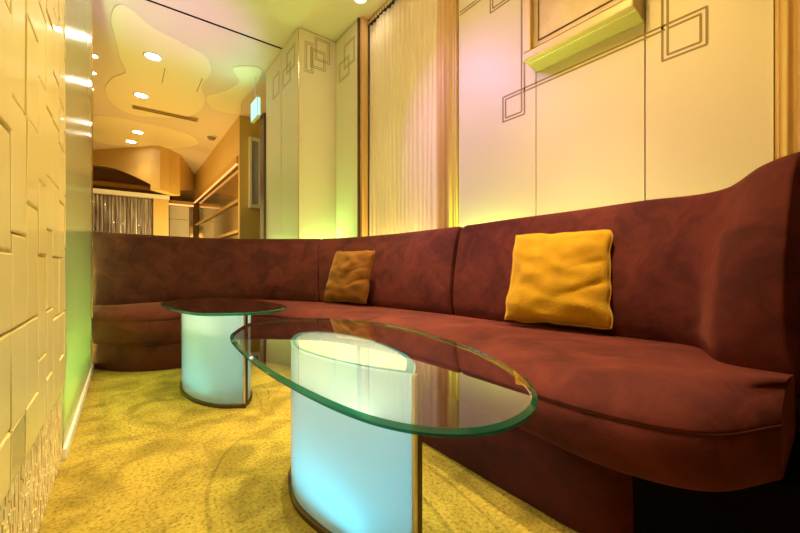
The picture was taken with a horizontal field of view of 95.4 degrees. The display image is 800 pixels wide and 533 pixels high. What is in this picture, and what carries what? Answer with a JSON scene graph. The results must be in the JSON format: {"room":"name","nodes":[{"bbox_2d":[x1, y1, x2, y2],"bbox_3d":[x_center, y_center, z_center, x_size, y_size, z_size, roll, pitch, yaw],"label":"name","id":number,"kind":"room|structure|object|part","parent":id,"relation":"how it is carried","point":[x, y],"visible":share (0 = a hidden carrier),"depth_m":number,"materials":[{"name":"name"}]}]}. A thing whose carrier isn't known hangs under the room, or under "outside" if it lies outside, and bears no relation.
{"room":"entertainment venue","nodes":[
{"label":"entertainment venue","id":0,"kind":"room"},
{"bbox_2d":[0,0,65,532],"bbox_3d":[-0.720,-0.950,0.522,0.160,3.400,5.300,0,0,-37],"label":"wall","id":1,"kind":"structure","parent":0,"point":[32,32],"depth_m":0.89,"materials":[{"name":"beige tile"}]},
{"bbox_2d":[62,0,92,448],"bbox_3d":[-1.776,-0.970,2.018,0.029,3.350,1.542,0,0,-37],"label":"wall panel","id":2,"kind":"object","parent":1,"relation":"attached to","point":[78,13],"visible":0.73,"depth_m":1.86,"materials":[{"name":"paint"}]},
{"bbox_2d":[61,363,93,460],"bbox_3d":[-1.804,0.728,2.056,0.040,0.045,1.645,0,0,-37],"label":"baseboard","id":3,"kind":"structure","parent":1,"relation":"attached to","point":[65,451],"depth_m":1.70,"materials":[{"name":"beige wood"}]},
{"bbox_2d":[93,146,194,199],"bbox_3d":[-7.101,-2.160,8.735,4.000,0.980,3.500,0,0,-37],"label":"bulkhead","id":4,"kind":"structure","parent":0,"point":[167,173],"depth_m":8.19,"materials":[{"name":"brown paint"}]},
{"bbox_2d":[93,170,199,237],"bbox_3d":[-7.258,-0.950,10.935,6.800,3.400,0.200,0,0,-37],"label":"wall","id":5,"kind":"structure","parent":0,"point":[98,175],"depth_m":10.53,"materials":[{"name":"brown paint"}]},
{"bbox_2d":[153,198,168,235],"bbox_3d":[-6.074,-0.470,9.235,0.320,2.440,0.340,0,0,-37],"label":"wall pier","id":6,"kind":"object","parent":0,"point":[160,206],"visible":0.36,"depth_m":9.10,"materials":[{"name":"brown paint"}]},
{"bbox_2d":[92,0,386,173],"bbox_3d":[-2.798,-2.669,5.030,6.800,0.062,15.000,0,0,-37],"label":"ceiling","id":7,"kind":"structure","parent":0,"point":[213,52],"depth_m":4.62,"materials":[{"name":"beige paint"}]},
{"bbox_2d":[125,140,136,143],"bbox_3d":[-5.677,-2.634,7.680,0.212,0.012,0.212,0,0,-37],"label":"recessed light","id":8,"kind":"object","parent":7,"relation":"in","point":[128,141],"visible":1,"depth_m":7.68,"materials":[{"name":"beige"}]},
{"bbox_2d":[131,130,143,133],"bbox_3d":[-5.145,-2.634,7.142,0.212,0.012,0.212,0,0,-37],"label":"recessed light","id":9,"kind":"object","parent":7,"relation":"in","point":[132,131],"visible":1,"depth_m":7.14,"materials":[{"name":"beige"}]},
{"bbox_2d":[133,92,149,98],"bbox_3d":[-3.988,-2.634,5.610,0.212,0.012,0.212,0,0,-37],"label":"recessed light","id":10,"kind":"object","parent":7,"relation":"in","point":[136,94],"visible":1,"depth_m":5.61,"materials":[{"name":"beige"}]},
{"bbox_3d":[-5.268,-2.645,7.468,1.907,0.010,1.883,0,0,-37],"label":"panel","id":11,"kind":"part","parent":7,"relation":"part of","materials":[{"name":"beige paint"}]},
{"bbox_2d":[143,51,162,61],"bbox_3d":[-3.104,-2.634,4.573,0.212,0.012,0.212,0,0,-37],"label":"recessed light","id":12,"kind":"object","parent":7,"relation":"in","point":[152,56],"visible":1,"depth_m":4.57,"materials":[{"name":"beige"}]},
{"bbox_3d":[-3.445,-2.645,5.215,1.271,0.010,3.235,0,0,-37],"label":"panel","id":13,"kind":"part","parent":7,"relation":"part of","materials":[{"name":"beige paint"}]},
{"bbox_2d":[132,105,198,121],"bbox_3d":[-4.030,-2.634,6.281,0.962,0.012,0.152,0,0,-37],"label":"ceiling vent","id":14,"kind":"object","parent":7,"relation":"in","point":[133,106],"visible":1,"depth_m":6.26,"materials":[{"name":"brown metal"}]},
{"bbox_2d":[206,134,216,140],"bbox_3d":[-3.826,-2.612,7.387,0.200,0.075,0.200,0,0,-37],"label":"smoke detector","id":15,"kind":"object","parent":7,"relation":"attached to","point":[209,136],"visible":1,"depth_m":7.33,"materials":[{"name":"beige plastic"}]},
{"bbox_3d":[-2.508,-2.645,5.487,0.572,0.010,1.806,0,0,-37],"label":"panel","id":16,"kind":"part","parent":7,"relation":"part of","materials":[{"name":"beige paint"}]},
{"bbox_2d":[251,77,260,122],"bbox_3d":[-2.016,-2.350,5.079,0.048,0.600,0.324,0,0,-37],"label":"exit sign","id":17,"kind":"object","parent":7,"relation":"hanging from","point":[256,104],"visible":1,"depth_m":5.01,"materials":[{"name":"beige plastic"}]},
{"bbox_2d":[353,0,366,3],"bbox_3d":[-0.393,-2.644,3.589,0.150,0.012,0.150,0,0,-37],"label":"recessed light","id":18,"kind":"object","parent":7,"relation":"in","point":[355,1],"visible":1,"depth_m":3.63,"materials":[{"name":"beige"}]},
{"bbox_2d":[368,0,436,235],"bbox_3d":[0.004,-0.955,3.492,0.064,3.390,1.105,0,0,-37],"label":"curtain","id":19,"kind":"object","parent":7,"relation":"hanging from","point":[403,33],"visible":0.66,"depth_m":3.44,"materials":[{"name":"beige fabric"}]},
{"bbox_2d":[238,115,259,238],"bbox_3d":[-2.252,-0.950,6.796,1.400,3.400,0.160,0,0,-37],"label":"wall","id":20,"kind":"structure","parent":0,"point":[248,132],"depth_m":6.45,"materials":[{"name":"brown paint"}]},
{"bbox_3d":[-2.583,-1.665,6.497,0.210,1.250,0.082,0,0,-37],"label":"niche frame","id":21,"kind":"part","parent":20,"relation":"part of","materials":[{"name":"beige"}]},
{"bbox_2d":[38,363,578,532],"bbox_3d":[-2.798,0.775,5.030,6.800,0.050,15.000,0,0,-37],"label":"floor","id":22,"kind":"structure","parent":0,"point":[143,457],"depth_m":1.31,"materials":[{"name":"yellow carpet"}]},
{"bbox_2d":[169,200,193,236],"bbox_3d":[-6.262,-0.550,10.396,0.620,2.600,0.360,0,0,-37],"label":"cabinet","id":23,"kind":"object","parent":22,"relation":"on","point":[180,212],"depth_m":10.32,"materials":[{"name":"brown paint"}]},
{"bbox_3d":[-6.306,-1.524,10.388,0.480,0.369,0.220,0,0,-37],"label":"panel","id":24,"kind":"part","parent":23,"relation":"part of","materials":[{"name":"beige laminate"}]},
{"bbox_3d":[-6.306,-0.290,10.388,0.480,2.080,0.220,0,0,-37],"label":"panel","id":25,"kind":"part","parent":23,"relation":"part of","materials":[{"name":"beige laminate"}]},
{"bbox_3d":[-6.077,-0.479,10.574,0.090,2.459,0.200,0,0,-37],"label":"mirror panel","id":26,"kind":"part","parent":23,"relation":"part of","materials":[{"name":"brown wood"}]},
{"bbox_2d":[195,168,237,238],"bbox_3d":[-4.320,-0.530,8.423,0.080,2.560,4.850,0,0,-37],"label":"shelf","id":27,"kind":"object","parent":22,"relation":"on","point":[218,210],"depth_m":7.80,"materials":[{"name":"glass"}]},
{"bbox_2d":[93,194,151,234],"bbox_3d":[-7.032,-0.470,8.520,2.050,2.420,0.123,0,0,-37],"label":"curtain","id":28,"kind":"object","parent":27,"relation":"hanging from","point":[115,214],"visible":0.28,"depth_m":8.79,"materials":[{"name":"beige fabric"}]},
{"bbox_2d":[194,118,237,202],"bbox_3d":[-4.292,-2.231,8.514,0.285,0.838,5.040,0,0,-37],"label":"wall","id":29,"kind":"structure","parent":27,"relation":"attached to","point":[222,161],"depth_m":7.76,"materials":[{"name":"brown paint"}]},
{"bbox_3d":[-4.328,-1.180,8.417,0.061,0.060,4.850,0,0,-37],"label":"rail","id":30,"kind":"part","parent":27,"relation":"part of","materials":[{"name":"brown wood"}]},
{"bbox_3d":[-4.328,-0.630,8.417,0.061,0.060,4.850,0,0,-37],"label":"rail","id":31,"kind":"part","parent":27,"relation":"part of","materials":[{"name":"brown wood"}]},
{"bbox_2d":[161,298,286,408],"bbox_3d":[-1.138,0.495,2.323,0.618,0.510,1.122,0,0,-37],"label":"glass table","id":32,"kind":"object","parent":22,"relation":"on","point":[214,374],"visible":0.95,"depth_m":1.96,"materials":[{"name":"white glass"}]},
{"bbox_3d":[-1.127,0.740,2.223,0.351,0.021,0.856,0,0,-37],"label":"plate","id":33,"kind":"part","parent":32,"relation":"part of","materials":[{"name":"grey metal"}]},
{"bbox_3d":[-1.138,0.247,2.323,0.618,0.015,1.122,0,0,-37],"label":"glass","id":34,"kind":"part","parent":32,"relation":"part of","materials":[{"name":"clear glass"}]},
{"bbox_3d":[-0.823,0.492,1.945,0.018,0.473,0.012,0,0,41],"label":"steel blade","id":35,"kind":"part","parent":32,"relation":"part of","materials":[{"name":"brown"}]},
{"bbox_2d":[92,226,462,371],"bbox_3d":[-0.964,0.227,3.054,3.005,1.045,1.551,0,0,16],"label":"sofa","id":36,"kind":"object","parent":22,"relation":"on","point":[413,273],"visible":0.6,"depth_m":3.01,"materials":[{"name":"red fabric"}]},
{"bbox_3d":[-1.702,0.047,3.478,1.926,0.685,0.876,0,0,-15],"label":"backrest","id":37,"kind":"part","parent":36,"relation":"part of","materials":[{"name":"red fabric"}]},
{"bbox_3d":[-0.977,0.430,2.845,2.802,0.271,1.141,0,0,16],"label":"seat","id":38,"kind":"part","parent":36,"relation":"part of","materials":[{"name":"red fabric"}]},
{"bbox_2d":[324,250,374,303],"bbox_3d":[-0.414,0.077,2.987,0.452,0.428,0.207,0,0,34],"label":"cushion","id":39,"kind":"object","parent":36,"relation":"on","point":[350,274],"visible":1,"depth_m":2.91,"materials":[{"name":"orange fabric"}]},
{"bbox_3d":[-0.199,0.050,3.133,1.728,0.679,0.437,0,0,39],"label":"backrest","id":40,"kind":"part","parent":36,"relation":"part of","materials":[{"name":"red fabric"}]},
{"bbox_2d":[230,318,537,532],"bbox_3d":[-0.152,0.495,1.155,0.627,0.510,1.338,0,0,-37],"label":"glass table","id":41,"kind":"object","parent":22,"relation":"on","point":[357,430],"visible":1,"depth_m":0.96,"materials":[{"name":"white glass"}]},
{"bbox_3d":[-0.166,0.740,1.145,0.279,0.021,0.731,0,0,-37],"label":"plate","id":42,"kind":"part","parent":41,"relation":"part of","materials":[{"name":"grey metal"}]},
{"bbox_3d":[-0.152,0.247,1.155,0.627,0.015,1.338,0,0,-37],"label":"glass","id":43,"kind":"part","parent":41,"relation":"part of","materials":[{"name":"clear glass"}]},
{"bbox_3d":[0.043,0.492,0.870,0.012,0.473,0.018,0,0,-34],"label":"steel blade","id":44,"kind":"part","parent":41,"relation":"part of","materials":[{"name":"brown metal"}]},
{"bbox_2d":[366,152,799,532],"bbox_3d":[0.639,0.189,1.673,1.126,1.122,1.738,0,0,-37],"label":"sofa","id":45,"kind":"object","parent":22,"relation":"on","point":[678,416],"visible":0.74,"depth_m":1.14,"materials":[{"name":"red fabric"}]},
{"bbox_2d":[504,229,612,328],"bbox_3d":[0.792,0.053,1.833,0.500,0.469,0.228,0,0,36],"label":"cushion","id":46,"kind":"object","parent":45,"relation":"on","point":[563,278],"visible":1,"depth_m":1.75,"materials":[{"name":"fabric"}]},
{"bbox_3d":[0.535,0.410,1.634,0.913,0.231,1.672,0,0,-37],"label":"seat","id":47,"kind":"part","parent":45,"relation":"part of","materials":[{"name":"red fabric"}]},
{"bbox_3d":[0.894,0.009,1.851,0.505,0.762,1.698,0,0,-37],"label":"backrest","id":48,"kind":"part","parent":45,"relation":"part of","materials":[{"name":"red fabric"}]},
{"bbox_2d":[266,17,370,238],"bbox_3d":[-0.965,-0.950,4.532,0.876,3.400,1.685,0,0,-37],"label":"wall column","id":49,"kind":"structure","parent":0,"point":[313,84],"depth_m":4.15,"materials":[{"name":"beige paint"}]},
{"bbox_2d":[260,113,265,238],"bbox_3d":[-1.859,-0.670,5.032,0.100,2.840,0.170,0,0,-37],"label":"trim","id":50,"kind":"structure","parent":49,"relation":"attached to","point":[263,116],"depth_m":4.95,"materials":[{"name":"brown wood"}]},
{"bbox_3d":[-1.636,-0.945,4.709,0.013,3.390,0.593,0,0,-37],"label":"column panel","id":51,"kind":"part","parent":49,"relation":"part of","materials":[{"name":"beige laminate"}]},
{"bbox_3d":[-1.282,-0.945,4.241,0.013,3.390,0.553,0,0,-37],"label":"column panel","id":52,"kind":"part","parent":49,"relation":"part of","materials":[{"name":"beige paint"}]},
{"bbox_3d":[-0.936,-0.945,4.163,0.443,3.390,0.013,0,0,-37],"label":"column panel","id":53,"kind":"part","parent":49,"relation":"part of","materials":[{"name":"beige laminate"}]},
{"bbox_3d":[-0.597,-0.945,4.095,0.016,3.390,0.504,0,0,-37],"label":"column panel","id":54,"kind":"part","parent":49,"relation":"part of","materials":[{"name":"beige paint"}]},
{"bbox_2d":[360,16,367,236],"bbox_3d":[-0.385,-0.950,3.890,0.075,3.400,0.041,0,0,-37],"label":"trim","id":55,"kind":"structure","parent":49,"relation":"attached to","point":[363,21],"depth_m":3.87,"materials":[{"name":"brown wood"}]},
{"bbox_2d":[459,0,774,226],"bbox_3d":[1.660,-0.950,1.398,0.165,3.400,3.830,0,0,-37],"label":"wall","id":56,"kind":"structure","parent":0,"point":[679,102],"depth_m":1.95,"materials":[{"name":"beige paint"}]},
{"bbox_2d":[437,0,458,228],"bbox_3d":[0.395,-0.950,2.965,0.115,3.400,0.215,0,0,-37],"label":"trim","id":57,"kind":"structure","parent":56,"relation":"attached to","point":[447,10],"depth_m":2.92,"materials":[{"name":"brown wood"}]},
{"bbox_3d":[0.673,-1.100,2.608,0.018,3.100,0.674,0,0,-37],"label":"wall panel","id":58,"kind":"part","parent":56,"relation":"part of","materials":[{"name":"white paint"}]},
{"bbox_2d":[523,0,643,71],"bbox_3d":[0.999,-1.860,2.046,0.140,1.240,0.610,0,0,-37],"label":"framed panel","id":59,"kind":"object","parent":56,"relation":"attached to","point":[554,31],"visible":1,"depth_m":2.06,"materials":[{"name":"beige wood"}]},
{"bbox_3d":[1.063,-1.100,2.092,0.018,3.100,0.606,0,0,-37],"label":"wall panel","id":60,"kind":"part","parent":56,"relation":"part of","materials":[{"name":"beige paint"}]},
{"bbox_3d":[1.386,-1.100,1.664,0.018,3.100,0.455,0,0,-37],"label":"wall panel","id":61,"kind":"part","parent":56,"relation":"part of","materials":[{"name":"beige paint"}]},
{"bbox_2d":[775,0,799,430],"bbox_3d":[1.565,-0.950,1.416,0.115,3.400,0.143,0,0,-37],"label":"trim","id":62,"kind":"structure","parent":56,"relation":"attached to","point":[787,12],"depth_m":1.41,"materials":[{"name":"brown wood"}]}
]}

